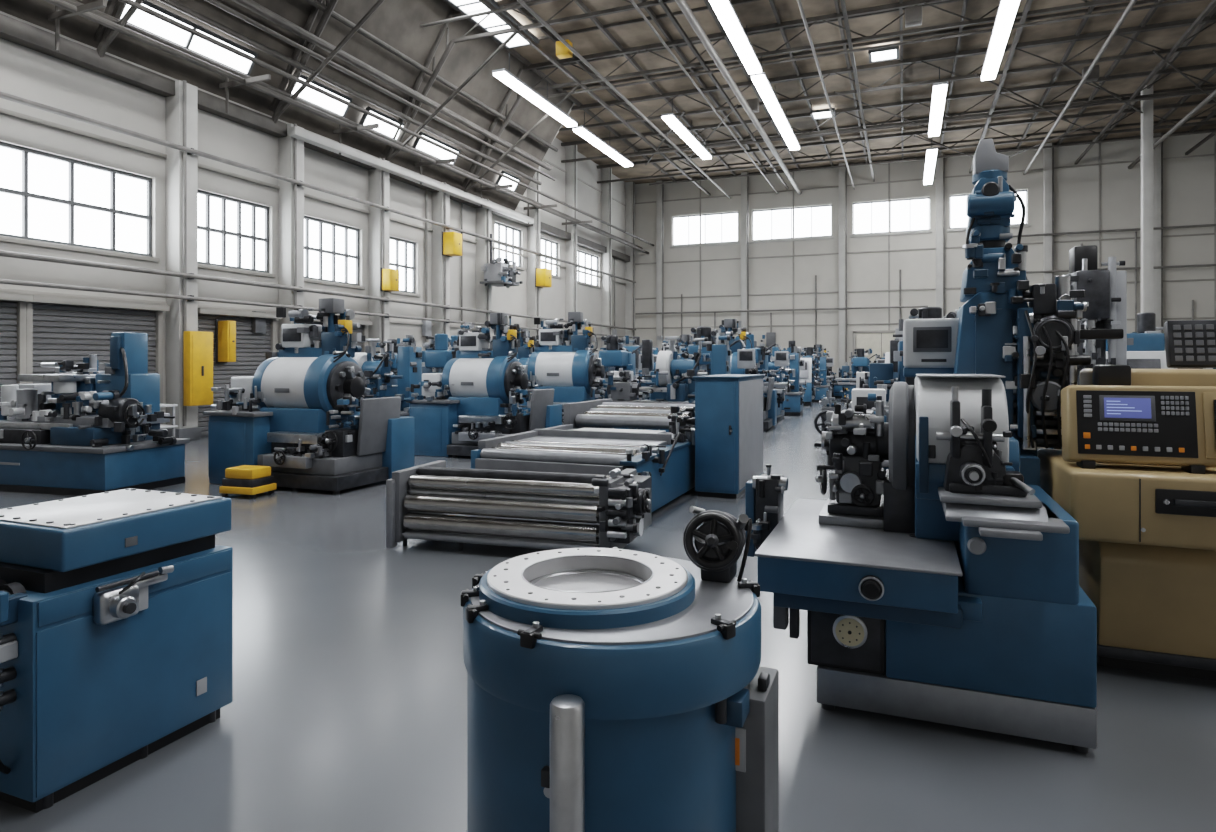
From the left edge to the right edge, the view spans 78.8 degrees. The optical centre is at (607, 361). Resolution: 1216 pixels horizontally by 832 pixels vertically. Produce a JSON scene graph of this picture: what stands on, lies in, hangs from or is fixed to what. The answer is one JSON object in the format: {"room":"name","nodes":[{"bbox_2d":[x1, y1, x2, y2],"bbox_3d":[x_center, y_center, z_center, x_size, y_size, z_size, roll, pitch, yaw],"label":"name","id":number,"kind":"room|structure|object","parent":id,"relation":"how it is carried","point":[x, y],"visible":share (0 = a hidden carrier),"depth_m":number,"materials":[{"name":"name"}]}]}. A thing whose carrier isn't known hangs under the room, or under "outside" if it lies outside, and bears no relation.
{"room":"metal workshop","nodes":[
{"label":"metal workshop","id":0,"kind":"room"},
{"bbox_2d":[0,11,624,424],"bbox_3d":[-6.012,-4.100,19.654,2.800,11.400,44.000,0,0,22],"label":"wall","id":1,"kind":"structure","parent":0,"point":[26,73],"depth_m":16.70,"materials":[{"name":"paint"}]},
{"bbox_2d":[0,292,32,416],"bbox_3d":[-10.600,0.230,10.774,0.300,2.740,3.900,0,0,22],"label":"door","id":2,"kind":"structure","parent":1,"relation":"in","point":[19,313],"depth_m":12.46,"materials":[{"name":"paint"}]},
{"bbox_2d":[0,142,159,261],"bbox_3d":[-10.316,-2.857,12.071,0.260,1.695,6.240,0,0,22],"label":"window","id":3,"kind":"structure","parent":1,"relation":"in","point":[47,200],"depth_m":13.50,"materials":[{"name":"white"}]},
{"bbox_2d":[26,295,168,428],"bbox_3d":[-9.408,0.230,13.743,0.300,2.740,2.500,0,0,22],"label":"door","id":4,"kind":"structure","parent":1,"relation":"in","point":[158,309],"depth_m":13.50,"materials":[{"name":"paint"}]},
{"bbox_2d":[164,80,200,439],"bbox_3d":[-8.733,-2.050,15.197,0.570,7.300,0.520,0,0,22],"label":"wall column","id":5,"kind":"structure","parent":1,"relation":"attached to","point":[181,108],"depth_m":15.02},
{"bbox_2d":[198,190,275,277],"bbox_3d":[-8.455,-2.857,16.707,0.260,1.695,2.170,0,0,22],"label":"window","id":6,"kind":"structure","parent":1,"relation":"in","point":[233,234],"depth_m":16.80,"materials":[{"name":"white"}]},
{"bbox_2d":[198,308,281,435],"bbox_3d":[-8.271,0.230,16.574,0.300,2.740,2.200,0,0,22],"label":"door","id":7,"kind":"structure","parent":1,"relation":"in","point":[270,334],"depth_m":16.66,"materials":[{"name":"paint"}]},
{"bbox_2d":[216,319,235,362],"bbox_3d":[-8.323,-0.450,16.164,0.350,0.960,0.280,0,0,22],"label":"wall box","id":8,"kind":"object","parent":7,"relation":"attached to","point":[225,329],"visible":1,"depth_m":16.09,"materials":[{"name":"paint"}]},
{"bbox_2d":[278,124,303,351],"bbox_3d":[-7.641,-2.050,17.916,0.570,7.300,0.520,0,0,22],"label":"wall column","id":9,"kind":"structure","parent":1,"relation":"attached to","point":[290,149],"depth_m":17.74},
{"bbox_2d":[0,288,600,338],"bbox_3d":[-7.009,-1.190,20.054,0.050,0.080,44.000,0,0,22],"label":"trim","id":10,"kind":"structure","parent":1,"relation":"attached to","point":[4,290],"depth_m":14.49,"materials":[{"name":"paint"}]},
{"bbox_2d":[0,108,625,284],"bbox_3d":[-7.009,-4.190,20.054,0.050,0.080,44.000,0,0,22],"label":"trim","id":11,"kind":"structure","parent":1,"relation":"attached to","point":[2,110],"depth_m":15.99,"materials":[{"name":"paint"}]},
{"bbox_2d":[0,13,629,261],"bbox_3d":[-6.902,-5.550,20.011,0.280,0.300,44.000,0,0,22],"label":"trim","id":12,"kind":"structure","parent":1,"relation":"attached to","point":[13,30],"depth_m":14.61,"materials":[{"name":"metal"}]},
{"bbox_2d":[304,216,364,289],"bbox_3d":[-7.341,-2.857,19.482,0.260,1.695,2.490,0,0,22],"label":"window","id":13,"kind":"structure","parent":1,"relation":"in","point":[331,250],"depth_m":19.66,"materials":[{"name":"white"}]},
{"bbox_2d":[368,158,390,371],"bbox_3d":[-6.442,-2.050,20.904,0.570,7.300,0.520,0,0,22],"label":"wall column","id":14,"kind":"structure","parent":1,"relation":"attached to","point":[378,180],"depth_m":20.72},
{"bbox_2d":[389,236,420,296],"bbox_3d":[-6.263,-2.857,22.168,0.260,1.695,1.780,0,0,22],"label":"window","id":15,"kind":"structure","parent":1,"relation":"in","point":[401,252],"depth_m":22.53,"materials":[{"name":"white"}]},
{"bbox_2d":[432,182,449,346],"bbox_3d":[-5.324,-2.050,23.688,0.570,7.300,0.520,0,0,22],"label":"wall column","id":16,"kind":"structure","parent":1,"relation":"attached to","point":[440,200],"depth_m":23.50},
{"bbox_2d":[476,199,491,347],"bbox_3d":[-4.356,-2.050,26.101,0.570,7.300,0.520,0,0,22],"label":"wall column","id":17,"kind":"structure","parent":1,"relation":"attached to","point":[483,215],"depth_m":25.92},
{"bbox_2d":[480,234,522,287],"bbox_3d":[-3.701,-3.563,25.851,1.072,1.875,1.343,0,0,22],"label":"machine","id":18,"kind":"object","parent":1,"relation":"attached to","point":[496,274],"depth_m":25.46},
{"bbox_2d":[495,222,524,270],"bbox_3d":[-3.829,-4.407,28.233,0.260,1.595,2.270,0,0,22],"label":"window","id":19,"kind":"structure","parent":1,"relation":"in","point":[503,233],"depth_m":28.49,"materials":[{"name":"white"}]},
{"bbox_2d":[527,166,540,343],"bbox_3d":[-2.940,-4.050,29.628,0.570,11.300,0.520,0,0,22],"label":"wall column","id":20,"kind":"structure","parent":1,"relation":"attached to","point":[533,232],"depth_m":29.42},
{"bbox_2d":[541,238,560,278],"bbox_3d":[-2.581,-4.407,31.342,0.260,1.595,2.270,0,0,22],"label":"window","id":21,"kind":"structure","parent":1,"relation":"in","point":[548,247],"depth_m":31.78,"materials":[{"name":"white"}]},
{"bbox_2d":[565,145,576,340],"bbox_3d":[-1.599,-4.050,32.968,0.570,11.300,0.520,0,0,22],"label":"wall column","id":22,"kind":"structure","parent":1,"relation":"attached to","point":[571,150],"depth_m":32.78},
{"bbox_2d":[577,250,600,288],"bbox_3d":[-1.026,-4.407,35.217,0.260,1.595,3.120,0,0,22],"label":"window","id":23,"kind":"structure","parent":1,"relation":"in","point":[584,259],"depth_m":35.47,"materials":[{"name":"white"}]},
{"bbox_2d":[601,167,611,347],"bbox_3d":[-0.035,-4.050,36.866,0.570,11.300,0.520,0,0,22],"label":"wall column","id":24,"kind":"structure","parent":1,"relation":"attached to","point":[606,173],"depth_m":36.70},
{"bbox_2d":[0,91,635,350],"bbox_3d":[-6.852,-2.050,19.776,0.550,6.700,43.600,0,0,22],"label":"pipe","id":25,"kind":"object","parent":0,"point":[258,324],"depth_m":16.60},
{"bbox_2d":[183,331,212,405],"bbox_3d":[-8.324,0.130,15.033,0.270,1.500,0.540,0,0,22],"label":"upper cabinet","id":26,"kind":"object","parent":25,"relation":"attached to","point":[197,345],"visible":0.97,"depth_m":14.89,"materials":[{"name":"metal"}]},
{"bbox_2d":[380,268,398,292],"bbox_3d":[-6.098,-2.300,20.766,0.350,0.660,0.460,0,0,22],"label":"wall box","id":27,"kind":"object","parent":25,"relation":"attached to","point":[389,278],"visible":1,"depth_m":20.62,"materials":[{"name":"paint"}]},
{"bbox_2d":[442,231,461,256],"bbox_3d":[-4.934,-3.750,23.532,0.450,0.760,0.560,0,0,22],"label":"wall box","id":28,"kind":"object","parent":25,"relation":"attached to","point":[451,241],"visible":1,"depth_m":23.34,"materials":[{"name":"paint"}]},
{"bbox_2d":[535,268,551,287],"bbox_3d":[-2.550,-3.350,29.471,0.450,0.760,0.660,0,0,22],"label":"wall box","id":29,"kind":"object","parent":25,"relation":"attached to","point":[543,276],"visible":1,"depth_m":29.23,"materials":[{"name":"paint"}]},
{"bbox_2d":[0,396,1215,831],"bbox_3d":[5.960,1.700,14.848,28.600,0.200,44.600,0,0,22],"label":"floor","id":30,"kind":"structure","parent":0,"point":[347,712],"depth_m":3.19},
{"bbox_2d":[0,332,189,495],"bbox_3d":[-6.919,0.610,9.539,2.745,1.980,1.365,0,0,16],"label":"machine","id":31,"kind":"object","parent":30,"relation":"on","point":[80,433],"visible":1,"depth_m":9.22,"materials":[{"name":"blue metal"}]},
{"bbox_2d":[0,488,232,812],"bbox_3d":[-2.170,1.101,3.023,0.920,0.997,0.967,0,0,22],"label":"base cabinet","id":32,"kind":"object","parent":30,"relation":"on","point":[116,607],"visible":1,"depth_m":2.83,"materials":[{"name":"metal"}]},
{"bbox_2d":[219,465,276,498],"bbox_3d":[-4.309,1.430,8.863,0.480,0.340,0.400,0,0,16],"label":"cart","id":33,"kind":"object","parent":30,"relation":"on","point":[251,480],"visible":1,"depth_m":8.72,"materials":[{"name":"yellow paint"}]},
{"bbox_2d":[203,298,413,493],"bbox_3d":[-3.997,0.370,9.907,2.300,2.460,1.590,0,0,22],"label":"machine","id":34,"kind":"object","parent":30,"relation":"on","point":[304,414],"visible":0.98,"depth_m":9.57,"materials":[{"name":"metal"}]},
{"bbox_2d":[365,339,405,371],"bbox_3d":[-5.620,0.520,18.418,1.478,2.161,2.080,0,0,20],"label":"machine","id":35,"kind":"object","parent":30,"relation":"on","point":[393,367],"visible":0.07,"depth_m":18.17,"materials":[{"name":"metal"}]},
{"bbox_2d":[353,335,421,416],"bbox_3d":[-4.722,0.547,13.926,2.562,2.105,1.414,0,0,18],"label":"grinder","id":36,"kind":"object","parent":30,"relation":"on","point":[382,382],"visible":0.31,"depth_m":13.85,"materials":[{"name":"blue metal"}]},
{"bbox_2d":[422,334,458,373],"bbox_3d":[-3.610,0.487,16.767,2.142,2.225,1.521,0,0,17],"label":"machine","id":37,"kind":"object","parent":30,"relation":"on","point":[436,358],"visible":0.2,"depth_m":16.29,"materials":[{"name":"metal"}]},
{"bbox_2d":[404,313,561,457],"bbox_3d":[-2.162,0.370,12.888,2.314,2.460,1.590,0,0,22],"label":"machine","id":38,"kind":"object","parent":30,"relation":"on","point":[478,394],"visible":0.96,"depth_m":12.56,"materials":[{"name":"metal"}]},
{"bbox_2d":[386,460,651,550],"bbox_3d":[-0.681,1.236,6.335,2.280,0.727,0.996,0,0,17],"label":"conveyor","id":39,"kind":"object","parent":30,"relation":"on","point":[419,498],"visible":0.98,"depth_m":6.09,"materials":[{"name":"metal"}]},
{"bbox_2d":[517,329,538,364],"bbox_3d":[-2.526,0.362,19.495,2.329,2.475,1.600,0,0,18],"label":"machine","id":40,"kind":"object","parent":30,"relation":"on","point":[525,351],"visible":0.15,"depth_m":19.49,"materials":[{"name":"metal"}]},
{"bbox_2d":[522,312,608,424],"bbox_3d":[-0.931,0.259,15.830,2.507,2.682,1.733,0,0,13],"label":"machine","id":41,"kind":"object","parent":30,"relation":"on","point":[573,370],"visible":0.61,"depth_m":15.58,"materials":[{"name":"metal"}]},
{"bbox_2d":[471,399,694,511],"bbox_3d":[0.158,1.068,9.419,2.076,1.065,4.200,0,0,22],"label":"conveyor","id":42,"kind":"object","parent":30,"relation":"on","point":[587,442],"visible":0.7,"depth_m":8.42,"materials":[{"name":"polished steel"},{"name":"blue paint"},{"name":"grey paint"}]},
{"bbox_2d":[460,506,778,831],"bbox_3d":[0.013,1.014,2.093,0.834,1.173,0.839,0,0,-36],"label":"machine","id":43,"kind":"object","parent":30,"relation":"on","point":[614,689],"visible":1,"depth_m":1.79,"materials":[{"name":"blue paint"}]},
{"bbox_2d":[595,335,653,399],"bbox_3d":[0.183,0.475,18.477,2.166,2.250,1.538,0,0,14],"label":"machine","id":44,"kind":"object","parent":30,"relation":"on","point":[614,356],"visible":0.3,"depth_m":18.02,"materials":[{"name":"metal"}]},
{"bbox_2d":[633,346,687,386],"bbox_3d":[1.173,0.574,21.047,2.496,2.051,1.378,0,0,14],"label":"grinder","id":45,"kind":"object","parent":30,"relation":"on","point":[682,349],"visible":0.06,"depth_m":21.14,"materials":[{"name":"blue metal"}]},
{"bbox_2d":[605,333,731,431],"bbox_3d":[1.076,0.531,13.537,2.601,2.138,1.436,0,0,19],"label":"machine","id":46,"kind":"object","parent":30,"relation":"on","point":[672,382],"visible":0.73,"depth_m":13.47,"materials":[{"name":"blue metal"}]},
{"bbox_2d":[680,327,754,374],"bbox_3d":[2.114,0.434,15.763,2.246,2.333,1.595,0,0,18],"label":"machine","id":47,"kind":"object","parent":30,"relation":"on","point":[745,357],"visible":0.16,"depth_m":15.29,"materials":[{"name":"metal"}]},
{"bbox_2d":[693,374,764,498],"bbox_3d":[1.579,0.885,9.463,0.560,1.430,1.700,0,0,22],"label":"cabinet","id":48,"kind":"object","parent":30,"relation":"on","point":[728,407],"visible":0.95,"depth_m":8.73,"materials":[{"name":"metal"}]},
{"bbox_2d":[695,319,776,431],"bbox_3d":[2.764,0.270,18.014,2.502,2.659,1.719,0,0,18],"label":"machine","id":49,"kind":"object","parent":30,"relation":"on","point":[770,399],"visible":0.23,"depth_m":17.89,"materials":[{"name":"metal"}]},
{"bbox_2d":[743,334,790,421],"bbox_3d":[3.932,0.419,20.422,2.274,2.362,1.615,0,0,20],"label":"machine","id":50,"kind":"object","parent":30,"relation":"on","point":[781,358],"visible":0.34,"depth_m":19.92,"materials":[{"name":"metal"}]},
{"bbox_2d":[768,344,805,415],"bbox_3d":[4.791,0.522,22.822,2.520,2.157,1.402,0,0,19],"label":"grinder","id":51,"kind":"object","parent":30,"relation":"on","point":[793,403],"visible":0.38,"depth_m":22.49,"materials":[{"name":"blue metal"}]},
{"bbox_2d":[776,341,815,405],"bbox_3d":[6.757,0.398,27.705,1.995,2.404,1.402,0,0,16],"label":"machining center","id":52,"kind":"object","parent":30,"relation":"on","point":[807,374],"visible":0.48,"depth_m":26.93,"materials":[{"name":"blue metal"}]},
{"bbox_2d":[800,352,831,401],"bbox_3d":[7.814,0.597,30.016,2.441,2.006,1.348,0,0,18],"label":"industrial machine","id":53,"kind":"object","parent":30,"relation":"on","point":[821,387],"visible":0.3,"depth_m":29.81,"materials":[{"name":"blue metal"}]},
{"bbox_2d":[814,391,835,445],"bbox_3d":[4.214,1.075,14.123,0.500,1.050,0.547,0,0,22],"label":"machine","id":54,"kind":"object","parent":30,"relation":"on","point":[827,403],"visible":0.56,"depth_m":13.98,"materials":[{"name":"metal"}]},
{"bbox_2d":[834,348,884,401],"bbox_3d":[10.193,0.529,29.868,2.063,2.142,1.465,0,0,19],"label":"machine","id":55,"kind":"object","parent":30,"relation":"on","point":[859,363],"visible":0.53,"depth_m":29.52,"materials":[{"name":"metal"}]},
{"bbox_2d":[856,340,898,388],"bbox_3d":[5.676,0.542,13.200,2.574,2.115,1.421,0,0,18],"label":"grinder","id":56,"kind":"object","parent":30,"relation":"on","point":[862,378],"visible":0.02,"depth_m":13.71,"materials":[{"name":"black metal"}]},
{"bbox_2d":[843,307,960,408],"bbox_3d":[4.537,0.426,10.481,2.261,2.348,1.606,0,0,20],"label":"machine","id":57,"kind":"object","parent":30,"relation":"on","point":[880,374],"visible":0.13,"depth_m":10.45,"materials":[{"name":"metal"}]},
{"bbox_2d":[745,139,1123,752],"bbox_3d":[1.770,0.100,4.050,1.621,3.000,2.588,0,0,38],"label":"machine","id":58,"kind":"object","parent":30,"relation":"on","point":[940,584],"visible":0.94,"depth_m":3.32,"materials":[{"name":"metal"}]},
{"bbox_2d":[936,153,944,317],"bbox_3d":[15.524,-4.050,34.554,0.470,11.300,0.400,0,0,22],"label":"wall column","id":59,"kind":"structure","parent":30,"relation":"on","point":[940,162],"depth_m":34.43,"materials":[{"name":"metal"}]},
{"bbox_2d":[852,368,1077,469],"bbox_3d":[3.591,0.590,7.466,2.360,2.020,1.313,0,0,19],"label":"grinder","id":60,"kind":"object","parent":30,"relation":"on","point":[859,396],"visible":0.05,"depth_m":7.95,"materials":[{"name":"grey metal"}]},
{"bbox_2d":[1066,245,1126,384],"bbox_3d":[6.967,-0.050,10.781,1.200,3.300,1.200,0,0,22],"label":"machine","id":61,"kind":"object","parent":30,"relation":"on","point":[1105,297],"visible":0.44,"depth_m":10.53,"materials":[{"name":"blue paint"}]},
{"bbox_2d":[1037,320,1215,680],"bbox_3d":[3.402,0.684,3.871,1.870,1.832,1.120,0,0,22],"label":"machine","id":62,"kind":"object","parent":30,"relation":"on","point":[1135,465],"visible":0.99,"depth_m":3.71,"materials":[{"name":"beige paint"}]},
{"bbox_2d":[1141,85,1152,312],"bbox_3d":[18.953,-4.050,26.012,0.560,11.300,0.560,0,0,22],"label":"support column","id":63,"kind":"structure","parent":30,"relation":"on","point":[1146,105],"depth_m":25.88,"materials":[{"name":"metal"}]},
{"bbox_2d":[1106,312,1212,368],"bbox_3d":[9.027,0.380,12.558,2.026,2.441,1.423,0,0,25],"label":"machining center","id":64,"kind":"object","parent":30,"relation":"on","point":[1146,346],"visible":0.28,"depth_m":12.37,"materials":[{"name":"blue metal"}]},
{"bbox_2d":[0,0,1215,210],"bbox_3d":[5.960,-7.800,14.848,28.600,4.200,44.600,0,0,22],"label":"ceiling","id":65,"kind":"structure","parent":0,"point":[397,23],"depth_m":23.03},
{"bbox_2d":[94,0,143,57],"bbox_3d":[3.803,-7.585,8.333,28.571,4.051,0.140,0,0,22],"label":"roof truss","id":66,"kind":"object","parent":65,"relation":"attached to","point":[104,36],"depth_m":13.45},
{"bbox_2d":[291,74,351,117],"bbox_3d":[-7.085,-6.544,18.253,0.401,0.550,1.860,0,0,22],"label":"skylight","id":67,"kind":"object","parent":65,"relation":"attached to","point":[314,97],"visible":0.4,"depth_m":18.31,"materials":[{"name":"white"}]},
{"bbox_2d":[269,0,384,122],"bbox_3d":[5.312,-7.585,12.092,28.571,4.051,0.140,0,0,22],"label":"roof truss","id":68,"kind":"object","parent":65,"relation":"attached to","point":[278,106],"depth_m":16.92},
{"bbox_2d":[412,131,460,164],"bbox_3d":[-5.260,-6.544,22.800,0.401,0.550,2.060,0,0,22],"label":"skylight","id":69,"kind":"object","parent":65,"relation":"attached to","point":[419,144],"visible":0.66,"depth_m":22.63,"materials":[{"name":"white"}]},
{"bbox_2d":[383,0,675,162],"bbox_3d":[6.821,-7.585,15.850,28.571,4.051,0.140,0,0,22],"label":"roof truss","id":70,"kind":"object","parent":65,"relation":"attached to","point":[389,152],"depth_m":20.14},
{"bbox_2d":[443,0,1215,195],"bbox_3d":[7.120,-9.210,14.383,25.500,0.980,44.000,0,0,22],"label":"roof","id":71,"kind":"structure","parent":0,"point":[599,26],"depth_m":24.17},
{"bbox_2d":[114,0,257,75],"bbox_3d":[-8.426,-6.544,14.912,0.401,0.550,3.060,0,0,22],"label":"skylight","id":72,"kind":"object","parent":71,"relation":"attached to","point":[140,19],"visible":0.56,"depth_m":14.89,"materials":[{"name":"white"}]},
{"bbox_2d":[44,0,653,253],"bbox_3d":[-5.979,-6.683,19.641,1.470,2.767,44.000,0,0,22],"label":"roof truss","id":73,"kind":"object","parent":71,"relation":"hanging from","point":[71,7],"visible":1,"depth_m":18.39,"materials":[{"name":"metal"}]},
{"bbox_2d":[359,106,404,139],"bbox_3d":[-6.191,-6.544,20.480,0.401,0.550,1.660,0,0,22],"label":"skylight","id":74,"kind":"object","parent":71,"relation":"attached to","point":[385,129],"visible":0.43,"depth_m":20.34,"materials":[{"name":"white"}]},
{"bbox_2d":[446,0,538,48],"bbox_3d":[-3.579,-9.505,19.539,1.080,0.110,5.660,0,0,22],"label":"skylight","id":75,"kind":"object","parent":71,"relation":"attached to","point":[492,22],"visible":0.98,"depth_m":20.62,"materials":[{"name":"white"}]},
{"bbox_2d":[492,53,577,126],"bbox_3d":[-2.108,-8.340,22.667,0.400,0.820,4.900,0,0,22],"label":"ceiling lamp","id":76,"kind":"object","parent":71,"relation":"hanging from","point":[504,75],"visible":1,"depth_m":22.18,"materials":[{"name":"glowing white light panel"},{"name":"light grey paint"}]},
{"bbox_2d":[572,112,633,166],"bbox_3d":[-0.097,-8.340,27.678,0.400,0.820,5.100,0,0,22],"label":"ceiling lamp","id":77,"kind":"object","parent":71,"relation":"hanging from","point":[582,131],"visible":0.95,"depth_m":27.15,"materials":[{"name":"grey paint"}]},
{"bbox_2d":[661,98,711,159],"bbox_3d":[2.901,-8.340,26.475,0.400,0.820,5.300,0,0,22],"label":"ceiling lamp","id":78,"kind":"object","parent":71,"relation":"hanging from","point":[670,119],"visible":1,"depth_m":25.90,"materials":[{"name":"grey paint"}]},
{"bbox_2d":[709,0,762,73],"bbox_3d":[1.931,-8.340,15.065,0.400,0.820,11.400,0,0,22],"label":"ceiling lamp","id":79,"kind":"object","parent":71,"relation":"hanging from","point":[724,9],"visible":1,"depth_m":17.96,"materials":[{"name":"white"}]},
{"bbox_2d":[750,56,799,149],"bbox_3d":[5.581,-8.340,24.160,0.400,0.820,7.600,0,0,22],"label":"ceiling lamp","id":80,"kind":"object","parent":71,"relation":"hanging from","point":[760,80],"visible":0.9,"depth_m":23.15,"materials":[{"name":"grey paint"}]},
{"bbox_2d":[462,0,1130,192],"bbox_3d":[8.329,-7.585,19.609,28.571,4.051,0.140,0,0,22],"label":"roof truss","id":81,"kind":"object","parent":71,"relation":"hanging from","point":[911,3],"depth_m":21.50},
{"bbox_2d":[420,0,1215,198],"bbox_3d":[7.120,-8.610,14.383,25.500,0.580,44.000,0,0,22],"label":"roof truss","id":82,"kind":"object","parent":71,"relation":"hanging from","point":[913,15],"visible":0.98,"depth_m":22.46,"materials":[{"name":"grey metal"}]},
{"bbox_2d":[868,46,898,62],"bbox_3d":[8.532,-9.505,22.867,0.880,0.110,0.860,0,0,22],"label":"skylight","id":83,"kind":"object","parent":71,"relation":"attached to","point":[888,53],"visible":0.89,"depth_m":22.83,"materials":[{"name":"white"}]},
{"bbox_2d":[559,15,1215,131],"bbox_3d":[9.773,-9.183,23.393,28.711,0.855,0.120,0,0,22],"label":"roof truss","id":84,"kind":"object","parent":71,"relation":"hanging from","point":[1105,34],"depth_m":23.28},
{"bbox_2d":[561,63,1215,162],"bbox_3d":[11.281,-9.183,27.152,28.711,0.855,0.120,0,0,22],"label":"roof truss","id":85,"kind":"object","parent":71,"relation":"hanging from","point":[1205,66],"depth_m":26.91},
{"bbox_2d":[597,100,1215,183],"bbox_3d":[12.790,-9.183,30.910,28.711,0.855,0.120,0,0,22],"label":"roof truss","id":86,"kind":"object","parent":71,"relation":"hanging from","point":[1195,103],"depth_m":30.74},
{"bbox_2d":[923,137,937,184],"bbox_3d":[13.249,-8.340,30.457,0.400,0.820,5.600,0,0,22],"label":"ceiling lamp","id":87,"kind":"object","parent":71,"relation":"hanging from","point":[931,153],"visible":0.96,"depth_m":29.70,"materials":[{"name":"grey paint"}]},
{"bbox_2d":[645,50,1215,164],"bbox_3d":[9.399,-8.750,16.754,26.355,0.056,36.124,0,0,22],"label":"roof bracing","id":88,"kind":"structure","parent":71,"relation":"hanging from","point":[1153,51],"depth_m":25.38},
{"bbox_2d":[928,67,947,136],"bbox_3d":[10.529,-8.340,23.682,0.400,0.820,5.000,0,0,22],"label":"ceiling lamp","id":89,"kind":"object","parent":71,"relation":"hanging from","point":[939,90],"visible":1,"depth_m":23.05,"materials":[{"name":"grey paint"}]},
{"bbox_2d":[980,0,1019,80],"bbox_3d":[8.775,-8.340,16.035,0.400,0.820,10.300,0,0,22],"label":"ceiling lamp","id":90,"kind":"object","parent":71,"relation":"hanging from","point":[1007,9],"visible":1,"depth_m":18.10,"materials":[{"name":"grey paint"}]},
{"bbox_2d":[635,133,1213,379],"bbox_3d":[14.211,-4.150,35.404,28.600,11.500,0.300,0,0,22],"label":"wall","id":91,"kind":"structure","parent":0,"point":[1188,183],"depth_m":35.55,"materials":[{"name":"paint"}]},
{"bbox_2d":[625,182,634,345],"bbox_3d":[1.232,-4.050,40.021,0.570,11.300,0.520,0,0,22],"label":"wall column","id":92,"kind":"structure","parent":91,"relation":"attached to","point":[629,186],"depth_m":39.83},
{"bbox_2d":[656,180,663,350],"bbox_3d":[2.810,-4.050,39.657,0.470,11.300,0.400,0,0,22],"label":"wall column","id":93,"kind":"structure","parent":91,"relation":"attached to","point":[660,187],"depth_m":39.52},
{"bbox_2d":[670,212,739,247],"bbox_3d":[5.101,-6.940,38.964,3.760,1.720,0.280,0,0,22],"label":"window","id":94,"kind":"structure","parent":91,"relation":"in","point":[717,229],"depth_m":39.01,"materials":[{"name":"white"}]},
{"bbox_2d":[741,172,748,332],"bbox_3d":[7.032,-4.050,37.963,0.470,11.300,0.400,0,0,22],"label":"wall column","id":95,"kind":"structure","parent":91,"relation":"attached to","point":[745,179],"depth_m":37.82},
{"bbox_2d":[750,204,833,243],"bbox_3d":[9.245,-6.940,37.301,4.150,1.720,0.280,0,0,22],"label":"window","id":96,"kind":"structure","parent":91,"relation":"in","point":[810,222],"depth_m":37.34,"materials":[{"name":"white"}]},
{"bbox_2d":[839,163,847,367],"bbox_3d":[11.487,-4.050,36.175,0.470,11.300,0.400,0,0,22],"label":"wall column","id":97,"kind":"structure","parent":91,"relation":"attached to","point":[842,170],"depth_m":36.04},
{"bbox_2d":[853,330,894,362],"bbox_3d":[13.158,0.040,35.601,2.600,3.120,0.120,0,0,22],"label":"door","id":98,"kind":"structure","parent":91,"relation":"in","point":[878,341],"depth_m":35.70,"materials":[{"name":"paint"}]},
{"bbox_2d":[888,163,889,329],"bbox_3d":[13.499,-4.050,35.510,0.080,11.300,0.035,0,0,22],"label":"trim","id":99,"kind":"structure","parent":91,"relation":"attached to","point":[888,163],"depth_m":35.49,"materials":[{"name":"paint"}]},
{"bbox_2d":[851,197,931,237],"bbox_3d":[13.588,-6.940,35.557,3.650,1.720,0.280,0,0,22],"label":"window","id":100,"kind":"structure","parent":91,"relation":"in","point":[911,215],"depth_m":35.60,"materials":[{"name":"white"}]},
{"bbox_2d":[635,154,1215,203],"bbox_3d":[14.146,-8.635,35.242,28.000,0.070,0.050,0,0,22],"label":"trim","id":101,"kind":"structure","parent":91,"relation":"attached to","point":[1204,154],"depth_m":35.12,"materials":[{"name":"paint"}]},
{"bbox_2d":[635,233,1215,264],"bbox_3d":[14.146,-5.335,35.242,28.000,0.070,0.050,0,0,22],"label":"trim","id":102,"kind":"structure","parent":91,"relation":"attached to","point":[1203,233],"depth_m":35.22,"materials":[{"name":"paint"}]},
{"bbox_2d":[635,279,1215,299],"bbox_3d":[14.146,-3.435,35.242,28.000,0.070,0.050,0,0,22],"label":"trim","id":103,"kind":"structure","parent":91,"relation":"attached to","point":[1188,279],"depth_m":36.14,"materials":[{"name":"paint"}]},
{"bbox_2d":[635,317,1215,328],"bbox_3d":[14.146,-1.835,35.242,28.000,0.070,0.050,0,0,22],"label":"trim","id":104,"kind":"structure","parent":91,"relation":"attached to","point":[1190,317],"depth_m":36.56,"materials":[{"name":"paint"}]},
{"bbox_2d":[947,190,1030,231],"bbox_3d":[17.463,-6.940,34.002,3.400,1.720,0.280,0,0,22],"label":"window","id":105,"kind":"structure","parent":91,"relation":"in","point":[958,218],"depth_m":34.47,"materials":[{"name":"white"}]},
{"bbox_2d":[1043,143,1053,283],"bbox_3d":[19.607,-4.050,32.915,0.470,11.300,0.400,0,0,22],"label":"wall column","id":106,"kind":"structure","parent":91,"relation":"attached to","point":[1048,153],"depth_m":32.78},
{"bbox_2d":[1153,132,1162,332],"bbox_3d":[23.319,-4.050,31.425,0.470,11.300,0.400,0,0,22],"label":"wall column","id":107,"kind":"structure","parent":91,"relation":"attached to","point":[1158,151],"depth_m":31.29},
{"bbox_2d":[1214,134,1215,319],"bbox_3d":[25.285,-4.050,30.779,0.080,11.300,0.035,0,0,22],"label":"trim","id":108,"kind":"structure","parent":91,"relation":"attached to","point":[1215,134],"depth_m":30.77,"materials":[{"name":"paint"}]},
{"bbox_2d":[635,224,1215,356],"bbox_3d":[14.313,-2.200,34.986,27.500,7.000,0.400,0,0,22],"label":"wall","id":109,"kind":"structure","parent":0,"point":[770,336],"depth_m":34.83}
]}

